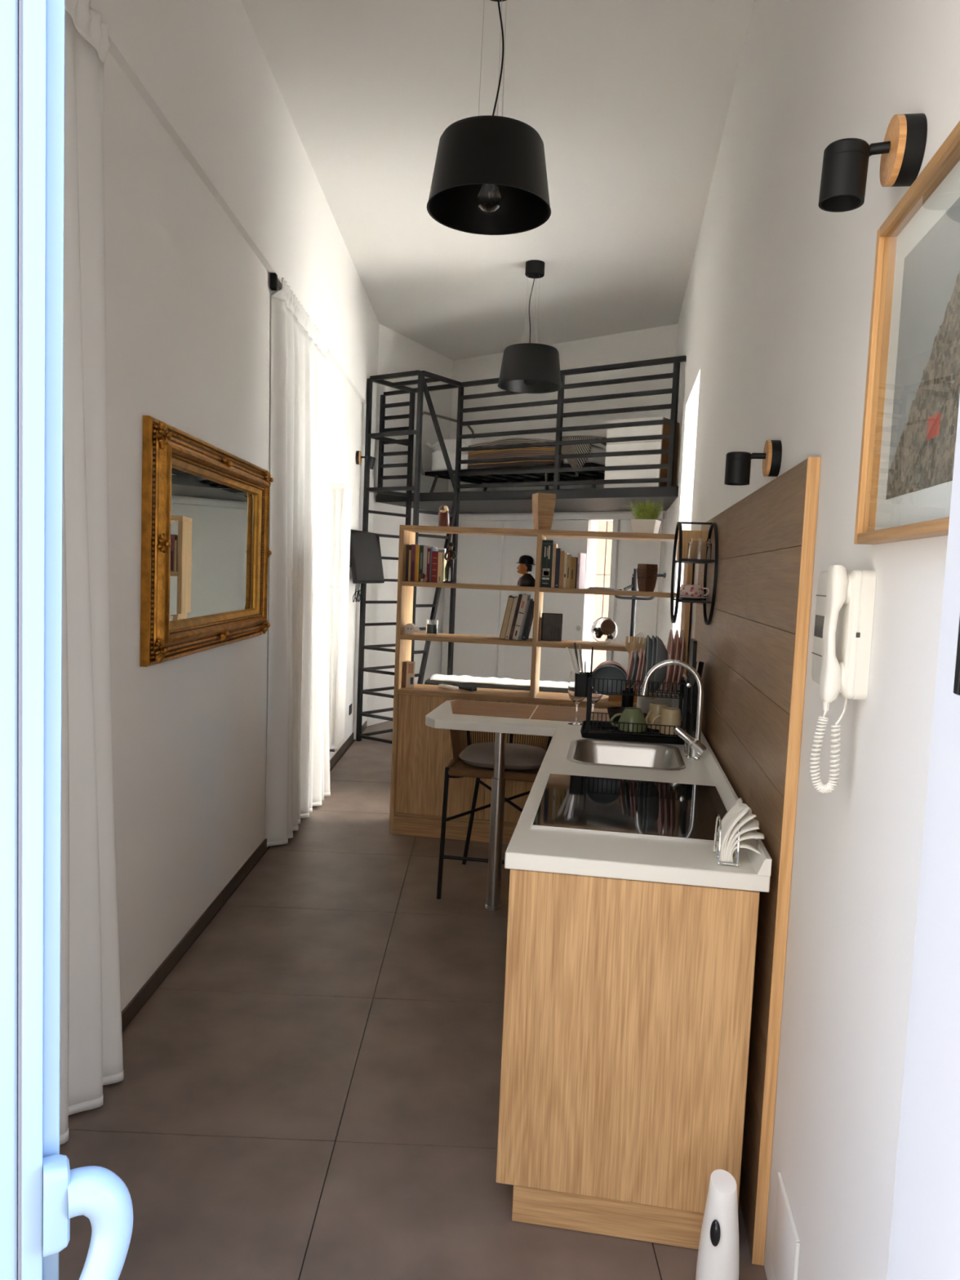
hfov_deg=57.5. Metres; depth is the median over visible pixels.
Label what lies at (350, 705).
wall socket
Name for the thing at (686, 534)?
board
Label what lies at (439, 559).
print
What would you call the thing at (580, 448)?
striped blanket
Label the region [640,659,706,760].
tap
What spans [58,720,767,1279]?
floor
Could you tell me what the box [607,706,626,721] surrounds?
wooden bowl
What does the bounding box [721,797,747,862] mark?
napkin
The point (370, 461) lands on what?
wall lamp
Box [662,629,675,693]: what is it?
plate
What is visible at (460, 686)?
remote control
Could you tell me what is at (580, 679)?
caddy
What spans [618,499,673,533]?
potted grass
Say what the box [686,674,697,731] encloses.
utensil holder
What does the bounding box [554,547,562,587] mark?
book
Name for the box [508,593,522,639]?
book
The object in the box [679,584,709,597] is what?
teacup
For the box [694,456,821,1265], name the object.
backsplash
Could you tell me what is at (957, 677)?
framed picture
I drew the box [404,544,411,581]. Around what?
book
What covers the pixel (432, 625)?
candle
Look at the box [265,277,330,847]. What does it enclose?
curtain
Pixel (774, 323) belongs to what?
wall
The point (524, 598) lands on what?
book
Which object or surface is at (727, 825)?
napkin
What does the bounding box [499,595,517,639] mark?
book
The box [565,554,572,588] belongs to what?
book
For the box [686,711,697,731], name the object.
cup
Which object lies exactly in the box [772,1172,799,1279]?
cover plate
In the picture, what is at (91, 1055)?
curtain
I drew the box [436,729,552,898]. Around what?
bar stool
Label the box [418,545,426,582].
book
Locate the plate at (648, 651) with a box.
[643,635,653,684]
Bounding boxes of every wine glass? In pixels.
[567,671,585,725]
[586,671,602,719]
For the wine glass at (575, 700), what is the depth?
3.72 m
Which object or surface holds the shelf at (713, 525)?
attached to the wall at (774, 323)
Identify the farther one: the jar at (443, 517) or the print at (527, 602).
the jar at (443, 517)
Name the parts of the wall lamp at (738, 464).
arm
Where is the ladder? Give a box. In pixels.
[355,369,463,743]
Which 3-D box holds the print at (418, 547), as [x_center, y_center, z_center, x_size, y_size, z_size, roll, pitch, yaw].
[-0.351,-0.433,4.964,0.005,0.197,0.001,3,4,9]
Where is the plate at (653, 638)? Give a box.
[648,635,656,692]
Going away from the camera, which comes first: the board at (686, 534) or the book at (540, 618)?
the board at (686, 534)
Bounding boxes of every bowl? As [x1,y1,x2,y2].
[591,663,626,695]
[592,660,627,675]
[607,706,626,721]
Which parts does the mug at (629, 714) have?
handle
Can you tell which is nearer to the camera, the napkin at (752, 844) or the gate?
the napkin at (752, 844)
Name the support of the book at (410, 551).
on the bookcase at (421, 753)
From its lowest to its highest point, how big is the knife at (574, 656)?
0.178 m
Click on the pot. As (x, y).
(638, 526)
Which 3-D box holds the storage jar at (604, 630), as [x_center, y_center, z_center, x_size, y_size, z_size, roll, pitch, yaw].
[0.695,-0.053,4.887,0.148,0.148,0.165,3,4,9]
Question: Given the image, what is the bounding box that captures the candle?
[426,619,438,635]
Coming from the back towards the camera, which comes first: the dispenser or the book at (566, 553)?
the book at (566, 553)
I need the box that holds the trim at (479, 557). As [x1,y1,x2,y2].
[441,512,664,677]
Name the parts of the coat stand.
arm, arm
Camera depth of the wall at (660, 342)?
8.43 m
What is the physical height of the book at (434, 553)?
0.176 m
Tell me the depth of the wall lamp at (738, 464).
2.31 m
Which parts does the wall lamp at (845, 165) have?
arm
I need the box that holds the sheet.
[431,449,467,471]
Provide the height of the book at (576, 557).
0.172 m
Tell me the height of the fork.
0.204 m
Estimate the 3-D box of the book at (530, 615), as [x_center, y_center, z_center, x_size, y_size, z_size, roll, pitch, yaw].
[0.280,-0.115,4.964,0.066,0.226,0.151,3,4,9]
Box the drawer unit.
[604,416,679,488]
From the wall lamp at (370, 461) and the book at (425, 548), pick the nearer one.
the book at (425, 548)
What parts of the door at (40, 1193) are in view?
frame, handle, lever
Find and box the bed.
[420,411,605,492]
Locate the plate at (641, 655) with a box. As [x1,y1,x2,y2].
[633,648,643,691]
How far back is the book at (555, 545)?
4.85 m
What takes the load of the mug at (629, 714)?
in the dish rack
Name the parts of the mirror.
glass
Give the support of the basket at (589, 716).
on the dish rack
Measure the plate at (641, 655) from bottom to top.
0.175 m
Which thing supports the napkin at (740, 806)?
in the napkin holder at (717, 839)
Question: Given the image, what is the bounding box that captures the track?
[270,272,281,290]
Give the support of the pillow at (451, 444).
on the bed
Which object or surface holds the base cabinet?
on the floor
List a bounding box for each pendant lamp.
[426,0,551,235]
[497,259,561,393]
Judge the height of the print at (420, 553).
0.094 m
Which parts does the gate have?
post, rail, rail, rail, rail, rail, rail, rail, rail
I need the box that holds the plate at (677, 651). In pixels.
[667,630,680,693]
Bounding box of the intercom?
[809,564,876,793]
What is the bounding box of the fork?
[573,642,579,670]
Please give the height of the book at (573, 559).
0.174 m
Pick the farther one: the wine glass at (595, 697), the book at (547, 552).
the book at (547, 552)
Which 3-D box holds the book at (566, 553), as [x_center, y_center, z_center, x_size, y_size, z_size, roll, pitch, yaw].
[0.482,-0.391,4.907,0.013,0.198,0.141,3,4,9]
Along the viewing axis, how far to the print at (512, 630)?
4.91 m
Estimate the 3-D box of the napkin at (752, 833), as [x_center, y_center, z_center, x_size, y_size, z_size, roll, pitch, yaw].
[0.599,0.463,1.986,0.073,0.068,0.100,3,4,9]
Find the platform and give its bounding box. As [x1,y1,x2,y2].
[375,485,678,513]
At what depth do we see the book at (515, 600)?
4.90 m
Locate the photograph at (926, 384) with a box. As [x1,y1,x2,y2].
[885,196,959,499]
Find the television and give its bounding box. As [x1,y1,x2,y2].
[349,528,384,602]
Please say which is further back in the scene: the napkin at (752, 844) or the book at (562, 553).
the book at (562, 553)
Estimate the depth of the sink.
3.34 m
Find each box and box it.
[438,548,445,552]
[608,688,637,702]
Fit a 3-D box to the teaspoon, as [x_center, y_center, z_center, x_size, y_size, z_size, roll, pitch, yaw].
[0.418,0.150,3.486,0.010,0.133,0.006,3,4,9]
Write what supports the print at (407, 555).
attached to the book at (408, 546)
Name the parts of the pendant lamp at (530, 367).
lamp shade, bulb, cord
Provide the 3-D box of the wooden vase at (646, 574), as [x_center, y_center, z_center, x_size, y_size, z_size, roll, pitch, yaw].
[0.925,-0.344,4.848,0.085,0.152,0.085,0,5,-29]
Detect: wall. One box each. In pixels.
[89,0,378,1011]
[366,323,453,726]
[440,324,677,678]
[591,520,613,695]
[659,0,959,1279]
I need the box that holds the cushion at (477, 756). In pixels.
[458,742,546,769]
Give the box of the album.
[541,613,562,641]
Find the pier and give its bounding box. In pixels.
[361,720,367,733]
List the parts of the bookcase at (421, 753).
panel, panel, rail, shelf, shelf, panel, panel, shelf, shelf, panel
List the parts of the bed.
leg, headboard, frame, mattress, leg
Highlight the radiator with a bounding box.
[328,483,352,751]
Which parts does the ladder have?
post, rail, rail, post, rail, post, rail, rail, post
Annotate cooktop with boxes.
[531,773,727,842]
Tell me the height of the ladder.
3.134 m
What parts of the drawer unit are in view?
drawer, drawer, drawer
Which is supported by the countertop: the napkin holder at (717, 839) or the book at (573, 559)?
the napkin holder at (717, 839)
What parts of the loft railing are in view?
post, rail, rail, rail, rail, rail, rail, rail, rail, rail, post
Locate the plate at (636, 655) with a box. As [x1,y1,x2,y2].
[627,648,639,690]
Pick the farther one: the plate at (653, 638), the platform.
the platform
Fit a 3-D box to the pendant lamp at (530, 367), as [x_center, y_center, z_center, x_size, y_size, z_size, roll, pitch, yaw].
[0.383,-2.298,6.392,0.473,0.882,0.473,3,4,9]
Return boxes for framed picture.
[853,120,959,544]
[953,617,959,695]
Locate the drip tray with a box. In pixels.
[580,720,684,744]
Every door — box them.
[0,0,133,1279]
[502,520,590,682]
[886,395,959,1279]
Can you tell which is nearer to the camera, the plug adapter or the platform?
the plug adapter
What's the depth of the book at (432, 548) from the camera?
4.96 m
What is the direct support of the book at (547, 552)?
on the bookcase at (421, 753)
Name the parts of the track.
rail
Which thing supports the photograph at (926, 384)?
attached to the framed picture at (913, 385)
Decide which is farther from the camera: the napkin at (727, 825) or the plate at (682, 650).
the plate at (682, 650)
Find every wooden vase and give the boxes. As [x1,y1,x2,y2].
[532,493,555,529]
[636,564,657,591]
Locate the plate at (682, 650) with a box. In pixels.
[673,630,685,693]
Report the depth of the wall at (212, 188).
3.28 m
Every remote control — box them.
[438,684,458,689]
[453,684,476,691]
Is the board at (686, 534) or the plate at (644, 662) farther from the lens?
the board at (686, 534)
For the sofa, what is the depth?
5.76 m
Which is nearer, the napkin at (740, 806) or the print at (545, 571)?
the napkin at (740, 806)
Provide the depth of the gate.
8.04 m
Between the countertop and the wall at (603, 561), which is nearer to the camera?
the countertop
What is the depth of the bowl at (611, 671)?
3.52 m
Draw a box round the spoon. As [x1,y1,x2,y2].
[578,644,583,674]
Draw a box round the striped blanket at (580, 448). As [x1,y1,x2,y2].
[467,435,607,475]
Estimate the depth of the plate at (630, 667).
3.47 m
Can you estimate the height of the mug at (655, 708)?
0.102 m
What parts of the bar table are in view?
leg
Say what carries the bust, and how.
on the bookcase at (421, 753)
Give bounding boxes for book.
[403,660,409,688]
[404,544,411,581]
[408,550,411,581]
[409,544,417,581]
[414,545,419,582]
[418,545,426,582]
[422,546,431,582]
[426,548,430,582]
[429,546,436,582]
[431,551,443,582]
[437,551,448,582]
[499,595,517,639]
[505,597,517,639]
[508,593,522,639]
[512,593,530,639]
[518,598,533,639]
[521,600,533,640]
[538,617,542,640]
[540,539,555,587]
[551,543,558,587]
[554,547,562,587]
[558,551,566,587]
[563,552,568,587]
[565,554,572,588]
[569,556,576,588]
[574,557,577,588]
[576,552,586,588]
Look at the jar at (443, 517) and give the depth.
4.96 m
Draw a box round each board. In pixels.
[676,529,708,560]
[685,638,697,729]
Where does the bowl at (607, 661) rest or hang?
in the dish rack
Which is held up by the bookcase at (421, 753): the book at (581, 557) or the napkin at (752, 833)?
the book at (581, 557)
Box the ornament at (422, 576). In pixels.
[418,573,426,582]
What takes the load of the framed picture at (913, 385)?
attached to the wall at (774, 323)
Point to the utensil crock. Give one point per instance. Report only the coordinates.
(627, 700)
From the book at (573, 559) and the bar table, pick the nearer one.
the bar table
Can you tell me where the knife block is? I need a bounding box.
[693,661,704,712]
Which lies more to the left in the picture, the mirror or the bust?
the mirror
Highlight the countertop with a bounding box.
[504,728,771,892]
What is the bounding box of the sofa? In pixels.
[424,678,568,693]
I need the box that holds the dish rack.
[585,647,691,738]
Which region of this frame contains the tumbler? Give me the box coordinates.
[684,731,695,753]
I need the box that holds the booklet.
[405,661,414,688]
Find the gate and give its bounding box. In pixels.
[377,390,409,493]
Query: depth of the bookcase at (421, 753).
4.96 m
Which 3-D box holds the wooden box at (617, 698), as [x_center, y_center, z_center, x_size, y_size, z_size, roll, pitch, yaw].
[0.847,0.286,4.890,0.256,0.108,0.146,3,4,9]
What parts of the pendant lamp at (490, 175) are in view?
lamp shade, bulb, cord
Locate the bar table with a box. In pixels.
[425,699,686,910]
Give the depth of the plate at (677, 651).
3.44 m
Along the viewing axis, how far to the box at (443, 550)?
5.11 m
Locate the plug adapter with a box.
[404,622,420,634]
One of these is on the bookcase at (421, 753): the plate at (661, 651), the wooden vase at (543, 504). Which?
the wooden vase at (543, 504)
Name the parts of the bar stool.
leg, cord, cord, cord, under frame, cord, cord, cord, cord, cord, cord, cord, cord, rod, leg, seat, rod, rod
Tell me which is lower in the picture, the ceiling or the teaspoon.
the teaspoon
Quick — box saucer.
[675,595,706,599]
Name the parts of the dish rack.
post, post, rod, post, post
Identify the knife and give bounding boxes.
[565,647,576,674]
[571,649,579,673]
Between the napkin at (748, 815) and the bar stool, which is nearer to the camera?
the napkin at (748, 815)
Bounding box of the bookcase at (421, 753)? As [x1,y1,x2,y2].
[389,524,693,844]
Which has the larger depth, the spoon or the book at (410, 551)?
the book at (410, 551)
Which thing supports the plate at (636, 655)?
in the dish rack
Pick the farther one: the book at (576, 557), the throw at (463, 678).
the throw at (463, 678)
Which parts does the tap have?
lever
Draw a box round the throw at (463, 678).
[430,674,568,688]
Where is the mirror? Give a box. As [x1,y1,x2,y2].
[140,415,273,666]
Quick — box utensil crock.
[621,632,646,706]
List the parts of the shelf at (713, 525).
shelf plate, shelf plate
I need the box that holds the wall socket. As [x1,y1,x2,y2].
[348,703,351,715]
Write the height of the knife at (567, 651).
0.187 m
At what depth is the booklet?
5.04 m
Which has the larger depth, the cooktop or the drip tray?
the drip tray
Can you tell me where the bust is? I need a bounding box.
[516,555,535,586]
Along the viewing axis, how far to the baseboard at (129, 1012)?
3.46 m
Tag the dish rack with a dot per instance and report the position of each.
(682, 694)
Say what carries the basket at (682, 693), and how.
on the dish rack
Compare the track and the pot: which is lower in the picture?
the pot
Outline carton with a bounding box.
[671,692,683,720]
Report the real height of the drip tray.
0.024 m
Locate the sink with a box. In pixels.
[566,738,685,770]
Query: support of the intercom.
attached to the wall at (774, 323)
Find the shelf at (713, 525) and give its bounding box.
[670,521,718,625]
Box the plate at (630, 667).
[623,650,634,690]
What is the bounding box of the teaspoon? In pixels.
[584,661,586,674]
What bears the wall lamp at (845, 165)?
attached to the wall at (774, 323)
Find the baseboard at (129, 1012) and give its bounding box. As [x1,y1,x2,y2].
[121,732,354,1031]
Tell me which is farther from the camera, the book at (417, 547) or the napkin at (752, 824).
the book at (417, 547)
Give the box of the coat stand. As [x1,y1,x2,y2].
[614,568,666,642]
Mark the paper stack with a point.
(589, 588)
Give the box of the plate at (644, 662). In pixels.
[637,650,646,691]
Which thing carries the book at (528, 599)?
on the bookcase at (421, 753)
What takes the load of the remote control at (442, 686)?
on the bookcase at (421, 753)
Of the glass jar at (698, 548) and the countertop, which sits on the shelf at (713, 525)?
the glass jar at (698, 548)
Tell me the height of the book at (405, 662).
0.150 m
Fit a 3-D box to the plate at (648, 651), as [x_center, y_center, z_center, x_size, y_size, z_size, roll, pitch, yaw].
[0.683,0.095,3.517,0.041,0.230,0.230,3,4,9]
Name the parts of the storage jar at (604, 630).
lid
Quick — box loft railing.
[457,355,686,488]
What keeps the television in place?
attached to the wall at (212, 188)
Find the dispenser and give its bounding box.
[695,1168,739,1279]
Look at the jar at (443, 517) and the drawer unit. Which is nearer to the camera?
the jar at (443, 517)
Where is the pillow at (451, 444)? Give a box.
[425,438,488,453]
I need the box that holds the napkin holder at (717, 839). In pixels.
[712,814,740,866]
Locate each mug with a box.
[610,706,646,732]
[644,702,667,729]
[651,706,681,734]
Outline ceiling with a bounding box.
[240,0,754,360]
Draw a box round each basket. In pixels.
[588,711,681,737]
[589,676,686,698]
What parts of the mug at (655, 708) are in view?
handle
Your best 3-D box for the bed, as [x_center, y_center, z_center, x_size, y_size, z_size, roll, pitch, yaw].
[0.438,-1.730,8.225,1.994,0.863,0.905,6,6,40]
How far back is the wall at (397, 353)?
8.64 m
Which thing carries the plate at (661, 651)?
in the dish rack
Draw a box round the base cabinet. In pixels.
[496,868,759,1249]
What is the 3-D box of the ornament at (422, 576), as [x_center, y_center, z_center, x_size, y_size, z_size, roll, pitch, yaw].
[-0.322,-0.353,4.942,0.052,0.050,0.043,3,4,9]
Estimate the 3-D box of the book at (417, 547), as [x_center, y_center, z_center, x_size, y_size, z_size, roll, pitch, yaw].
[-0.345,-0.439,5.044,0.021,0.204,0.161,3,4,9]
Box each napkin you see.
[715,802,747,861]
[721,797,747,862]
[723,798,749,862]
[725,807,755,862]
[727,818,759,862]
[728,829,764,862]
[731,838,761,862]
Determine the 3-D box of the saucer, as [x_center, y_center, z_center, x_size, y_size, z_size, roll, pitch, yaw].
[0.858,-0.170,3.562,0.128,0.012,0.128,3,4,9]
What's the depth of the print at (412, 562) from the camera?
4.97 m
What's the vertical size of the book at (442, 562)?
0.172 m
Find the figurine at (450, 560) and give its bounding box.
[443,542,457,582]
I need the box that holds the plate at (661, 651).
[652,635,667,692]
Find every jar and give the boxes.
[436,505,449,526]
[591,617,617,644]
[687,537,711,559]
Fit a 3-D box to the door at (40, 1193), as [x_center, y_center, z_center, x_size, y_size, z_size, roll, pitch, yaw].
[-0.479,0.188,0.947,0.119,2.440,0.712,0,5,-29]
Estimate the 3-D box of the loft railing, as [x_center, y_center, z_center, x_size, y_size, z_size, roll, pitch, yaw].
[0.652,-1.667,6.954,2.033,0.931,0.036,6,6,36]
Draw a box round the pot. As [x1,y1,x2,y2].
[630,519,661,533]
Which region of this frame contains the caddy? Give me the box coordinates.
[574,671,590,697]
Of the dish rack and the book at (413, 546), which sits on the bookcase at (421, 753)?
the book at (413, 546)
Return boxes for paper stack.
[586,586,615,590]
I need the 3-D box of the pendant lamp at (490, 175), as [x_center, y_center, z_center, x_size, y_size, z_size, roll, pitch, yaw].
[0.052,-2.070,3.292,0.473,0.885,0.473,3,4,9]
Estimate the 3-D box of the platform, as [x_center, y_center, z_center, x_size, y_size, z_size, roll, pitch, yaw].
[0.540,-1.244,7.949,3.320,0.075,1.445,6,6,36]
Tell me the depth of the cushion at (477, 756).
4.09 m
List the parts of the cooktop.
edge trim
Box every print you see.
[406,554,408,577]
[411,560,413,579]
[417,546,419,581]
[420,552,422,568]
[438,558,440,573]
[510,626,514,635]
[519,600,528,635]
[520,600,524,608]
[542,568,549,576]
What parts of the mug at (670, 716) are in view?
handle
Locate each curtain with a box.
[59,0,124,1145]
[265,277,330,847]
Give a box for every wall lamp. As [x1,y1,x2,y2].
[355,450,375,469]
[724,440,782,485]
[817,113,927,212]
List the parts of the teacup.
handle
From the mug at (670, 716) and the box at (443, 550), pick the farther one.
the box at (443, 550)

